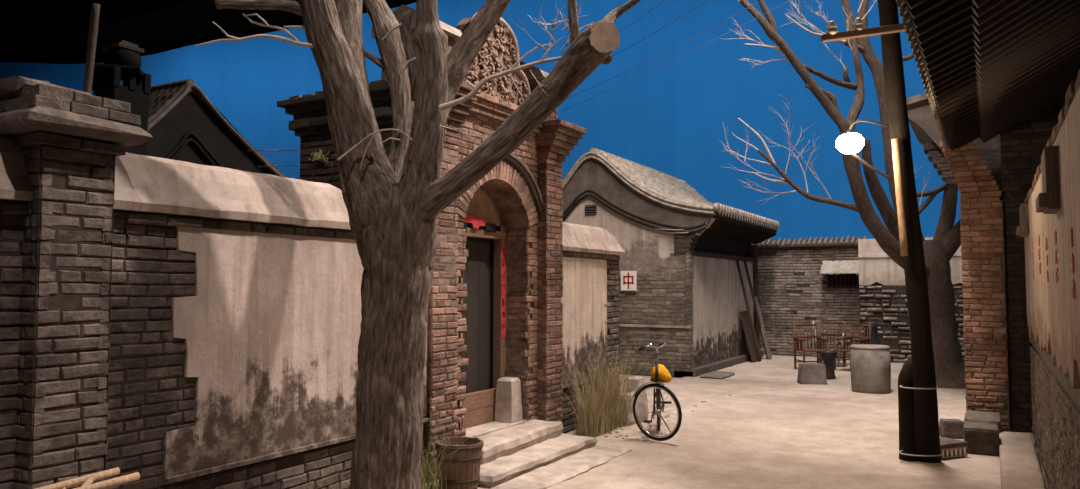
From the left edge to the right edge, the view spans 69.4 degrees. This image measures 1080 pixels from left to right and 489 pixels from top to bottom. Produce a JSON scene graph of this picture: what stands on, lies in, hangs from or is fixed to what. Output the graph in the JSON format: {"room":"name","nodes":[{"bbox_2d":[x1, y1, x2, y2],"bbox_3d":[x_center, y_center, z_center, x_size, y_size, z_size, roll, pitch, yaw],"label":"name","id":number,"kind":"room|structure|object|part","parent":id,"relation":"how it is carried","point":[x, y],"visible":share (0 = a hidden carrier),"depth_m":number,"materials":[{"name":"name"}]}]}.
{"room":"studio","nodes":[
{"label":"studio","id":0,"kind":"room"},
{"bbox_2d":[0,0,415,63],"bbox_3d":[-16.761,-9.646,31.577,120.000,0.300,53.000,-2,-4,30],"label":"roof","id":1,"kind":"structure","parent":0,"point":[31,31],"depth_m":33.33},
{"bbox_2d":[0,135,429,488],"bbox_3d":[-2.580,0.775,5.118,0.598,2.710,5.355,-2,-4,30],"label":"wall","id":2,"kind":"structure","parent":0,"point":[235,312],"depth_m":5.34,"materials":[{"name":"beige paint"}]},
{"bbox_3d":[-1.742,0.759,6.170,0.110,1.645,2.670,-2,-4,30],"label":"plaster panel","id":3,"kind":"part","parent":2,"relation":"part of","materials":[{"name":"beige paint"}]},
{"bbox_2d":[561,222,624,432],"bbox_3d":[0.489,1.075,10.437,0.593,2.689,1.950,-2,-4,30],"label":"wall","id":4,"kind":"structure","parent":0,"point":[590,299],"depth_m":10.25,"materials":[{"name":"beige paint"}]},
{"bbox_3d":[0.560,0.987,10.169,0.080,1.625,1.450,-2,-4,30],"label":"plaster panel","id":5,"kind":"part","parent":4,"relation":"part of","materials":[{"name":"beige paint"}]},
{"bbox_2d":[426,354,1048,488],"bbox_3d":[-8.844,3.166,24.578,100.000,0.053,46.000,-2,-4,30],"label":"ground","id":6,"kind":"structure","parent":0,"point":[776,431],"depth_m":9.17,"materials":[{"name":"beige concrete"}]},
{"bbox_2d":[0,76,151,488],"bbox_3d":[-2.876,0.580,4.511,0.932,3.033,0.699,-2,-4,30],"label":"brick pillar","id":7,"kind":"structure","parent":6,"relation":"on","point":[70,140],"depth_m":4.31,"materials":[{"name":"grey brick"}]},
{"bbox_2d":[35,467,139,488],"bbox_3d":[-2.521,1.602,3.756,0.284,0.812,1.139,-2,-4,30],"label":"wooden poles","id":8,"kind":"object","parent":6,"relation":"on","point":[86,481],"visible":1,"depth_m":4.09,"materials":[{"name":"brown wood"}]},
{"bbox_3d":[-2.427,1.234,3.700,0.044,0.083,1.101,-2,-4,30],"label":"rail","id":9,"kind":"part","parent":8,"relation":"part of","materials":[{"name":"brown wood"}]},
{"bbox_2d":[83,3,99,92],"bbox_3d":[-5.148,-0.190,8.600,0.654,4.925,0.088,-2,-4,28],"label":"wooden post","id":10,"kind":"object","parent":6,"relation":"on","point":[95,8],"visible":0.14,"depth_m":8.57,"materials":[{"name":"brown wood"}]},
{"bbox_2d":[147,78,284,176],"bbox_3d":[-5.645,0.171,10.372,3.240,4.387,3.344,-2,-4,30],"label":"house","id":11,"kind":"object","parent":6,"relation":"on","point":[184,125],"visible":0.17,"depth_m":9.72,"materials":[{"name":"grey tile"}]},
{"bbox_2d":[92,40,150,155],"bbox_3d":[-4.837,-1.524,8.999,0.597,1.604,0.597,2,-4,-30],"label":"chimney","id":12,"kind":"object","parent":11,"relation":"on","point":[121,59],"visible":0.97,"depth_m":8.90,"materials":[{"name":"brick"}]},
{"bbox_2d":[247,149,299,150],"bbox_3d":[-3.893,-1.247,10.380,0.011,0.858,5.726,2,-4,-31],"label":"wire","id":13,"kind":"object","parent":11,"relation":"attached to","point":[295,149],"visible":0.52,"depth_m":8.85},
{"bbox_2d":[257,164,299,166],"bbox_3d":[-3.735,-1.036,10.380,0.011,0.741,5.577,2,-4,-28],"label":"wire","id":14,"kind":"object","parent":11,"relation":"attached to","point":[298,164],"visible":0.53,"depth_m":8.93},
{"bbox_2d":[195,0,640,488],"bbox_3d":[-0.782,-0.090,5.570,3.041,4.541,1.208,0,-3,6],"label":"bare tree","id":15,"kind":"object","parent":6,"relation":"on","point":[393,202],"visible":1,"depth_m":5.38,"materials":[{"name":"brown plant"}]},
{"bbox_2d":[277,5,585,481],"bbox_3d":[-1.109,-0.100,8.897,2.175,4.868,3.025,-2,-4,30],"label":"gatehouse","id":16,"kind":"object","parent":6,"relation":"on","point":[495,307],"visible":0.57,"depth_m":8.89,"materials":[{"name":"red brick"}]},
{"bbox_2d":[308,148,329,163],"bbox_3d":[-2.299,-0.908,8.081,0.299,0.181,0.105,-2,-4,30],"label":"weed","id":17,"kind":"object","parent":16,"relation":"attached to","point":[320,158],"visible":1,"depth_m":8.07,"materials":[{"name":"green plant"}]},
{"bbox_3d":[-1.904,-1.345,8.073,1.683,0.363,0.606,-2,-4,30],"label":"flank cornice","id":18,"kind":"part","parent":16,"relation":"part of","materials":[{"name":"brick"}]},
{"bbox_3d":[-0.598,-2.042,8.662,0.200,0.940,1.760,-2,-4,30],"label":"gable panel","id":19,"kind":"part","parent":16,"relation":"part of","materials":[{"name":"stone"}]},
{"bbox_3d":[-0.649,2.147,8.545,0.440,0.282,1.320,-2,-4,30],"label":"door sill","id":20,"kind":"part","parent":16,"relation":"part of","materials":[{"name":"stone"}]},
{"bbox_3d":[-0.468,0.901,9.190,0.100,2.240,0.140,-2,-4,30],"label":"door post","id":21,"kind":"part","parent":16,"relation":"part of","materials":[{"name":"brown wood"}]},
{"bbox_2d":[495,377,521,422],"bbox_3d":[-0.361,1.787,8.988,0.228,0.500,0.243,-2,-4,30],"label":"stone block","id":22,"kind":"object","parent":16,"relation":"on","point":[508,404],"depth_m":8.91,"materials":[{"name":"beige stone"}]},
{"bbox_3d":[-0.437,-0.618,8.573,0.110,0.854,1.981,-2,-4,30],"label":"hood mould","id":23,"kind":"part","parent":16,"relation":"part of","materials":[{"name":"brick"}]},
{"bbox_2d":[619,0,664,30],"bbox_3d":[1.440,-2.960,9.600,0.008,0.641,4.885,1,-3,-12],"label":"wire","id":24,"kind":"object","parent":16,"relation":"attached to","point":[663,0],"visible":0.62,"depth_m":10.18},
{"bbox_2d":[567,0,762,98],"bbox_3d":[2.145,-2.708,9.600,0.009,0.746,6.046,2,-4,-37],"label":"wire","id":25,"kind":"object","parent":16,"relation":"attached to","point":[761,0],"visible":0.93,"depth_m":10.14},
{"bbox_2d":[420,412,464,488],"bbox_3d":[-1.026,1.840,6.769,0.657,0.682,0.846,-2,-4,30],"label":"grass","id":26,"kind":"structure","parent":6,"relation":"on","point":[431,471],"depth_m":6.80,"materials":[{"name":"green plant"}]},
{"bbox_2d":[435,437,483,488],"bbox_3d":[-0.734,1.985,7.077,0.444,0.406,0.444,-2,-4,30],"label":"wooden tub","id":27,"kind":"object","parent":6,"relation":"on","point":[464,472],"visible":0.94,"depth_m":6.91,"materials":[{"name":"brown wood"}]},
{"bbox_2d":[478,433,596,487],"bbox_3d":[-0.137,2.200,8.117,0.597,0.130,2.176,-2,-4,30],"label":"stone step","id":28,"kind":"structure","parent":6,"relation":"on","point":[503,469],"depth_m":7.84,"materials":[{"name":"beige stone"}]},
{"bbox_2d":[477,419,562,463],"bbox_3d":[-0.315,2.082,8.328,0.453,0.168,1.799,-2,-4,27],"label":"stone step","id":29,"kind":"structure","parent":28,"relation":"on","point":[505,441],"depth_m":8.23,"materials":[{"name":"beige stone"}]},
{"bbox_2d":[490,445,632,488],"bbox_3d":[0.283,2.228,7.811,0.468,0.061,2.257,-2,-4,30],"label":"paving slab","id":30,"kind":"object","parent":6,"relation":"on","point":[547,476],"visible":1,"depth_m":7.64,"materials":[{"name":"stone"}]},
{"bbox_2d":[439,389,739,488],"bbox_3d":[1.264,2.366,10.155,0.666,0.041,8.602,-2,-4,30],"label":"pebbles","id":31,"kind":"object","parent":6,"relation":"on","point":[739,389],"visible":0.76,"depth_m":9.98,"materials":[{"name":"grey stone"}]},
{"bbox_2d":[560,344,654,437],"bbox_3d":[0.847,1.802,9.957,1.184,1.105,2.006,-2,-4,30],"label":"dry grass","id":32,"kind":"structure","parent":6,"relation":"on","point":[609,408],"depth_m":9.72,"materials":[{"name":"beige plant"}]},
{"bbox_2d":[617,392,647,425],"bbox_3d":[1.206,2.188,10.444,0.271,0.387,0.514,-3,-4,44],"label":"stone","id":33,"kind":"object","parent":6,"relation":"on","point":[630,419],"visible":0.59,"depth_m":10.34,"materials":[{"name":"grey stone"}]},
{"bbox_2d":[626,376,648,414],"bbox_3d":[1.340,2.133,10.918,0.283,0.549,0.478,-1,-3,25],"label":"stone","id":34,"kind":"object","parent":6,"relation":"on","point":[638,378],"visible":0.33,"depth_m":10.83,"materials":[{"name":"grey stone"}]},
{"bbox_2d":[633,342,681,440],"bbox_3d":[1.378,1.760,9.619,0.524,1.136,1.368,0,-3,1],"label":"bicycle","id":35,"kind":"object","parent":6,"relation":"on","point":[659,375],"visible":1,"depth_m":9.26,"materials":[{"name":"metal"}]},
{"bbox_3d":[1.448,1.752,9.604,0.138,0.616,0.755,-1,-3,10],"label":"frame","id":36,"kind":"part","parent":35,"relation":"part of","materials":[{"name":"metal"}]},
{"bbox_2d":[562,148,779,376],"bbox_3d":[3.008,0.420,19.101,4.428,4.899,5.625,-2,-4,30],"label":"gabled house","id":37,"kind":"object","parent":6,"relation":"on","point":[688,297],"visible":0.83,"depth_m":16.71,"materials":[{"name":"brick"}]},
{"bbox_2d":[585,205,596,214],"bbox_3d":[1.117,-0.759,17.184,0.280,0.220,0.040,-2,-4,30],"label":"vent","id":38,"kind":"object","parent":37,"relation":"attached to","point":[589,209],"depth_m":17.17,"materials":[{"name":"stone"}]},
{"bbox_2d":[621,271,636,290],"bbox_3d":[1.885,0.770,16.595,0.354,0.416,0.029,-2,-4,30],"label":"sign","id":39,"kind":"object","parent":37,"relation":"attached to","point":[628,278],"visible":1,"depth_m":16.58,"materials":[{"name":"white paint"}]},
{"bbox_3d":[1.616,-1.196,16.782,4.328,1.545,0.060,-2,-4,30],"label":"verge moulding","id":40,"kind":"part","parent":37,"relation":"part of","materials":[{"name":"tile"}]},
{"bbox_3d":[1.615,-1.282,16.787,4.332,1.552,0.070,-2,-4,30],"label":"verge moulding","id":41,"kind":"part","parent":37,"relation":"part of","materials":[{"name":"tile"}]},
{"bbox_3d":[4.311,0.305,18.473,0.320,0.100,5.100,-2,-4,30],"label":"wall plate","id":42,"kind":"part","parent":37,"relation":"part of","materials":[{"name":"brown wood"}]},
{"bbox_3d":[5.543,1.469,20.531,0.340,2.900,0.300,-2,-4,30],"label":"corner post","id":43,"kind":"part","parent":37,"relation":"part of","materials":[{"name":"brown wood"}]},
{"bbox_2d":[700,371,734,378],"bbox_3d":[3.595,2.638,15.783,0.503,0.088,0.897,-2,-4,30],"label":"stone slab","id":44,"kind":"object","parent":6,"relation":"on","point":[714,374],"visible":1,"depth_m":15.54,"materials":[{"name":"grey stone"}]},
{"bbox_2d":[736,260,760,361],"bbox_3d":[5.067,1.606,18.954,0.643,2.471,0.072,1,-3,-13],"label":"wooden pole","id":45,"kind":"object","parent":6,"relation":"on","point":[737,261],"visible":1,"depth_m":18.92,"materials":[{"name":"brown wood"}]},
{"bbox_2d":[739,311,761,361],"bbox_3d":[5.189,2.248,19.190,0.348,1.211,0.802,-2,-4,30],"label":"wooden board","id":46,"kind":"object","parent":6,"relation":"on","point":[743,314],"visible":0.73,"depth_m":18.98,"materials":[{"name":"brown wood"}]},
{"bbox_2d":[743,260,767,358],"bbox_3d":[5.447,1.633,19.642,0.798,2.494,0.070,2,-4,-28],"label":"wooden pole","id":47,"kind":"object","parent":6,"relation":"on","point":[744,261],"visible":0.96,"depth_m":19.60,"materials":[{"name":"brown wood"}]},
{"bbox_2d":[755,297,771,358],"bbox_3d":[5.634,2.102,19.751,0.407,1.559,0.241,-2,-4,30],"label":"plank","id":48,"kind":"object","parent":6,"relation":"on","point":[763,331],"visible":0.93,"depth_m":19.67,"materials":[{"name":"grey wood"}]},
{"bbox_2d":[793,324,828,368],"bbox_3d":[5.920,2.241,17.052,0.567,0.982,0.564,0,-3,-4],"label":"armchair","id":49,"kind":"object","parent":6,"relation":"on","point":[797,338],"visible":0.86,"depth_m":17.25,"materials":[{"name":"brown wood"}]},
{"bbox_3d":[5.641,2.253,17.276,0.045,0.981,0.074,0,-3,-4],"label":"leg","id":50,"kind":"part","parent":49,"relation":"part of","materials":[{"name":"brown wood"}]},
{"bbox_3d":[5.680,2.386,16.774,0.045,0.660,0.044,0,-3,-4],"label":"leg","id":51,"kind":"part","parent":49,"relation":"part of","materials":[{"name":"brown wood"}]},
{"bbox_3d":[5.900,1.914,17.323,0.560,0.300,0.051,0,-3,-4],"label":"rail","id":52,"kind":"part","parent":49,"relation":"part of","materials":[{"name":"brown wood"}]},
{"bbox_3d":[5.920,2.310,17.037,0.536,0.028,0.520,0,-3,-4],"label":"seat","id":53,"kind":"part","parent":49,"relation":"part of","materials":[{"name":"brown wood"}]},
{"bbox_3d":[6.160,2.256,17.316,0.045,0.981,0.074,0,-3,-4],"label":"leg","id":54,"kind":"part","parent":49,"relation":"part of","materials":[{"name":"brown wood"}]},
{"bbox_2d":[797,363,827,384],"bbox_3d":[5.103,2.423,14.636,0.483,0.374,0.335,0,-3,1],"label":"stone block","id":55,"kind":"object","parent":6,"relation":"on","point":[808,373],"visible":1,"depth_m":14.48,"materials":[{"name":"grey stone"}]},
{"bbox_2d":[812,321,820,362],"bbox_3d":[6.173,2.239,17.389,0.039,1.037,0.526,0,-3,3],"label":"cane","id":56,"kind":"object","parent":6,"relation":"on","point":[812,321],"visible":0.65,"depth_m":17.43,"materials":[{"name":"brown wood"}]},
{"bbox_2d":[819,350,837,378],"bbox_3d":[5.725,2.380,15.466,0.335,0.530,0.340,-2,-4,30],"label":"stove","id":57,"kind":"object","parent":6,"relation":"on","point":[828,357],"visible":0.94,"depth_m":15.36,"materials":[{"name":"black metal"}]},
{"bbox_2d":[818,322,845,366],"bbox_3d":[6.735,2.292,17.992,0.567,0.982,0.564,-1,-3,24],"label":"armchair","id":58,"kind":"object","parent":6,"relation":"on","point":[821,323],"visible":0.59,"depth_m":18.16,"materials":[{"name":"brown wood"}]},
{"bbox_3d":[6.730,2.362,17.978,0.536,0.028,0.520,-1,-3,24],"label":"seat","id":59,"kind":"part","parent":58,"relation":"part of","materials":[{"name":"brown wood"}]},
{"bbox_3d":[6.839,1.964,18.242,0.560,0.300,0.051,-1,-3,24],"label":"rail","id":60,"kind":"part","parent":58,"relation":"part of","materials":[{"name":"brown wood"}]},
{"bbox_3d":[6.870,2.434,17.649,0.045,0.660,0.044,-1,-3,24],"label":"leg","id":61,"kind":"part","parent":58,"relation":"part of","materials":[{"name":"brown wood"}]},
{"bbox_3d":[7.073,2.299,18.109,0.045,0.981,0.074,-1,-3,24],"label":"leg","id":62,"kind":"part","parent":58,"relation":"part of","materials":[{"name":"brown wood"}]},
{"bbox_2d":[721,0,965,388],"bbox_3d":[5.536,-1.162,14.231,5.196,7.950,1.894,1,-3,-16],"label":"bare tree","id":63,"kind":"object","parent":6,"relation":"on","point":[949,364],"visible":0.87,"depth_m":14.07,"materials":[{"name":"brown plant"}]},
{"bbox_2d":[833,324,870,369],"bbox_3d":[6.785,2.235,16.946,0.564,0.982,0.567,1,-3,-26],"label":"armchair","id":64,"kind":"object","parent":6,"relation":"on","point":[852,340],"visible":0.52,"depth_m":17.06,"materials":[{"name":"brown wood"}]},
{"bbox_3d":[6.447,2.402,17.063,0.044,0.660,0.045,2,-3,-26],"label":"leg","id":65,"kind":"part","parent":64,"relation":"part of","materials":[{"name":"brown wood"}]},
{"bbox_3d":[6.662,2.069,17.185,0.542,0.066,0.047,2,-3,-26],"label":"armrest","id":66,"kind":"part","parent":64,"relation":"part of","materials":[{"name":"brown wood"}]},
{"bbox_3d":[6.775,2.305,16.937,0.520,0.028,0.536,2,-3,-26],"label":"seat","id":67,"kind":"part","parent":64,"relation":"part of","materials":[{"name":"brown wood"}]},
{"bbox_3d":[6.893,2.254,17.286,0.074,0.981,0.045,1,-3,-26],"label":"leg","id":68,"kind":"part","parent":64,"relation":"part of","materials":[{"name":"brown wood"}]},
{"bbox_3d":[7.014,1.901,17.074,0.051,0.300,0.560,2,-3,-26],"label":"rail","id":69,"kind":"part","parent":64,"relation":"part of","materials":[{"name":"brown wood"}]},
{"bbox_3d":[6.888,2.044,16.717,0.542,0.066,0.047,1,-3,-26],"label":"armrest","id":70,"kind":"part","parent":64,"relation":"part of","materials":[{"name":"brown wood"}]},
{"bbox_3d":[7.119,2.228,16.818,0.074,0.981,0.045,2,-3,-26],"label":"leg","id":71,"kind":"part","parent":64,"relation":"part of","materials":[{"name":"brown wood"}]},
{"bbox_2d":[850,344,890,393],"bbox_3d":[5.737,2.152,13.541,0.650,0.795,0.650,-2,-4,30],"label":"cement vat","id":72,"kind":"object","parent":6,"relation":"on","point":[870,364],"visible":1,"depth_m":13.28,"materials":[{"name":"grey concrete"}]},
{"bbox_3d":[5.737,1.780,13.561,0.644,0.050,0.644,-2,-4,30],"label":"lid","id":73,"kind":"part","parent":72,"relation":"part of","materials":[{"name":"grey concrete"}]},
{"bbox_2d":[862,322,880,344],"bbox_3d":[7.239,2.212,17.064,0.492,1.040,0.500,-2,-4,30],"label":"drum","id":74,"kind":"object","parent":6,"relation":"on","point":[874,325],"visible":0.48,"depth_m":16.95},
{"bbox_2d":[821,0,943,462],"bbox_3d":[3.590,-0.496,7.946,1.458,5.581,0.568,2,-4,-31],"label":"utility pole","id":75,"kind":"object","parent":6,"relation":"on","point":[919,435],"visible":0.98,"depth_m":8.00,"materials":[{"name":"brown metal"}]},
{"bbox_2d":[612,0,709,55],"bbox_3d":[1.683,-2.791,9.600,0.009,0.266,5.521,2,-4,-29],"label":"wire","id":76,"kind":"object","parent":75,"relation":"attached to","point":[708,0],"visible":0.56,"depth_m":9.87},
{"bbox_2d":[562,0,791,110],"bbox_3d":[2.394,-2.668,9.600,0.009,0.973,6.366,3,-4,-40],"label":"wire","id":77,"kind":"object","parent":75,"relation":"attached to","point":[790,0],"visible":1,"depth_m":10.19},
{"bbox_2d":[836,120,889,178],"bbox_3d":[3.305,-0.967,8.034,0.530,0.600,0.268,1,-3,-17],"label":"street lamp","id":78,"kind":"object","parent":75,"relation":"attached to","point":[850,142],"visible":1,"depth_m":7.94,"materials":[{"name":"glass"}]},
{"bbox_3d":[3.179,-1.036,8.000,0.270,0.200,0.270,-2,-4,30],"label":"globe","id":79,"kind":"part","parent":78,"relation":"part of","materials":[{"name":"white glass"}]},
{"bbox_2d":[906,92,957,188],"bbox_3d":[7.046,0.081,12.632,1.875,4.813,2.600,-2,-4,30],"label":"eave","id":80,"kind":"object","parent":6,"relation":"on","point":[921,119],"visible":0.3,"depth_m":11.95,"materials":[{"name":"grey tile"}]},
{"bbox_2d":[939,418,963,438],"bbox_3d":[4.993,2.227,9.454,0.252,0.201,0.235,-1,-3,13],"label":"stone block","id":81,"kind":"object","parent":6,"relation":"on","point":[948,428],"visible":0.86,"depth_m":9.36,"materials":[{"name":"grey stone"}]},
{"bbox_2d":[940,437,967,458],"bbox_3d":[4.326,2.184,8.382,0.413,0.153,0.302,1,-3,-22],"label":"crate","id":82,"kind":"object","parent":6,"relation":"on","point":[951,448],"visible":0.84,"depth_m":8.27,"materials":[{"name":"wood"}]},
{"bbox_3d":[4.379,2.199,8.250,0.381,0.099,0.020,1,-3,-22],"label":"rail","id":83,"kind":"part","parent":82,"relation":"part of","materials":[{"name":"brown wood"}]},
{"bbox_3d":[4.326,2.133,8.385,0.414,0.052,0.302,1,-3,-22],"label":"lid","id":84,"kind":"part","parent":82,"relation":"part of","materials":[{"name":"wood"}]},
{"bbox_2d":[963,422,999,455],"bbox_3d":[4.869,2.140,8.609,0.352,0.282,0.449,-2,-4,30],"label":"stone block","id":85,"kind":"object","parent":6,"relation":"on","point":[982,438],"visible":0.89,"depth_m":8.43,"materials":[{"name":"grey stone"}]},
{"bbox_2d":[964,410,1001,432],"bbox_3d":[5.338,2.193,9.401,0.399,0.262,0.841,-2,-4,30],"label":"stone block","id":86,"kind":"object","parent":6,"relation":"on","point":[970,416],"visible":0.39,"depth_m":9.27,"materials":[{"name":"grey stone"}]},
{"bbox_2d":[896,0,1079,432],"bbox_3d":[4.373,-0.622,5.518,3.148,5.470,9.856,-2,-4,30],"label":"house","id":87,"kind":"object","parent":6,"relation":"on","point":[996,75],"visible":0.8,"depth_m":9.68,"materials":[{"name":"orange brick"}]},
{"bbox_2d":[999,431,1045,488],"bbox_3d":[3.853,2.080,6.187,0.365,0.159,6.790,-2,-4,30],"label":"kerb","id":88,"kind":"object","parent":6,"relation":"on","point":[1020,468],"visible":0.97,"depth_m":7.42,"materials":[{"name":"beige concrete"}]},
{"bbox_2d":[752,236,866,357],"bbox_3d":[6.760,1.394,20.890,3.815,3.190,0.770,-2,-4,30],"label":"wall","id":89,"kind":"structure","parent":0,"point":[792,289],"depth_m":20.56,"materials":[{"name":"brick"}]},
{"bbox_2d":[820,260,858,278],"bbox_3d":[7.688,0.642,19.873,0.986,0.501,0.484,-2,-4,30],"label":"awning","id":90,"kind":"object","parent":89,"relation":"attached to","point":[844,266],"visible":0.95,"depth_m":19.87,"materials":[{"name":"white fabric"}]},
{"bbox_2d":[827,273,858,286],"bbox_3d":[7.828,0.884,20.037,0.876,0.424,0.070,-2,-4,30],"label":"window","id":91,"kind":"structure","parent":89,"relation":"in","point":[833,280],"depth_m":20.04,"materials":[{"name":"brown wood"}]},
{"bbox_2d":[858,237,964,363],"bbox_3d":[9.839,1.328,18.221,4.405,3.030,0.522,-2,-4,30],"label":"wall","id":92,"kind":"structure","parent":0,"point":[882,288],"depth_m":18.82,"materials":[{"name":"stone"}]},
{"bbox_3d":[9.769,0.414,18.145,4.400,1.212,0.090,-2,-4,30],"label":"plaster panel","id":93,"kind":"part","parent":92,"relation":"part of","materials":[{"name":"beige paint"}]},
{"bbox_2d":[1024,69,1079,488],"bbox_3d":[4.115,0.750,5.852,0.543,2.838,8.305,-2,-4,30],"label":"wall","id":94,"kind":"structure","parent":0,"point":[1052,245],"depth_m":5.21,"materials":[{"name":"paint"}]},
{"bbox_2d":[1016,203,1029,236],"bbox_3d":[5.298,-0.263,8.563,0.123,0.332,0.578,-2,-4,30],"label":"bracket","id":95,"kind":"object","parent":94,"relation":"attached to","point":[1022,230],"visible":0.9,"depth_m":8.32,"materials":[{"name":"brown wood"}]},
{"bbox_2d":[1035,145,1060,213],"bbox_3d":[3.171,-0.395,4.870,0.123,0.385,0.402,-2,-4,30],"label":"bracket","id":96,"kind":"object","parent":94,"relation":"attached to","point":[1048,201],"visible":0.88,"depth_m":4.71,"materials":[{"name":"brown wood"}]},
{"label":"outside","id":97,"kind":"structure","parent":0,"visible":0},
{"bbox_2d":[0,0,960,240],"bbox_3d":[1.565,-3.310,25.645,66.600,13.000,4.244,-1,-3,25],"label":"sky","id":98,"kind":"structure","parent":97,"point":[670,119],"depth_m":25.22,"materials":[{"name":"blue paint"}]}
]}

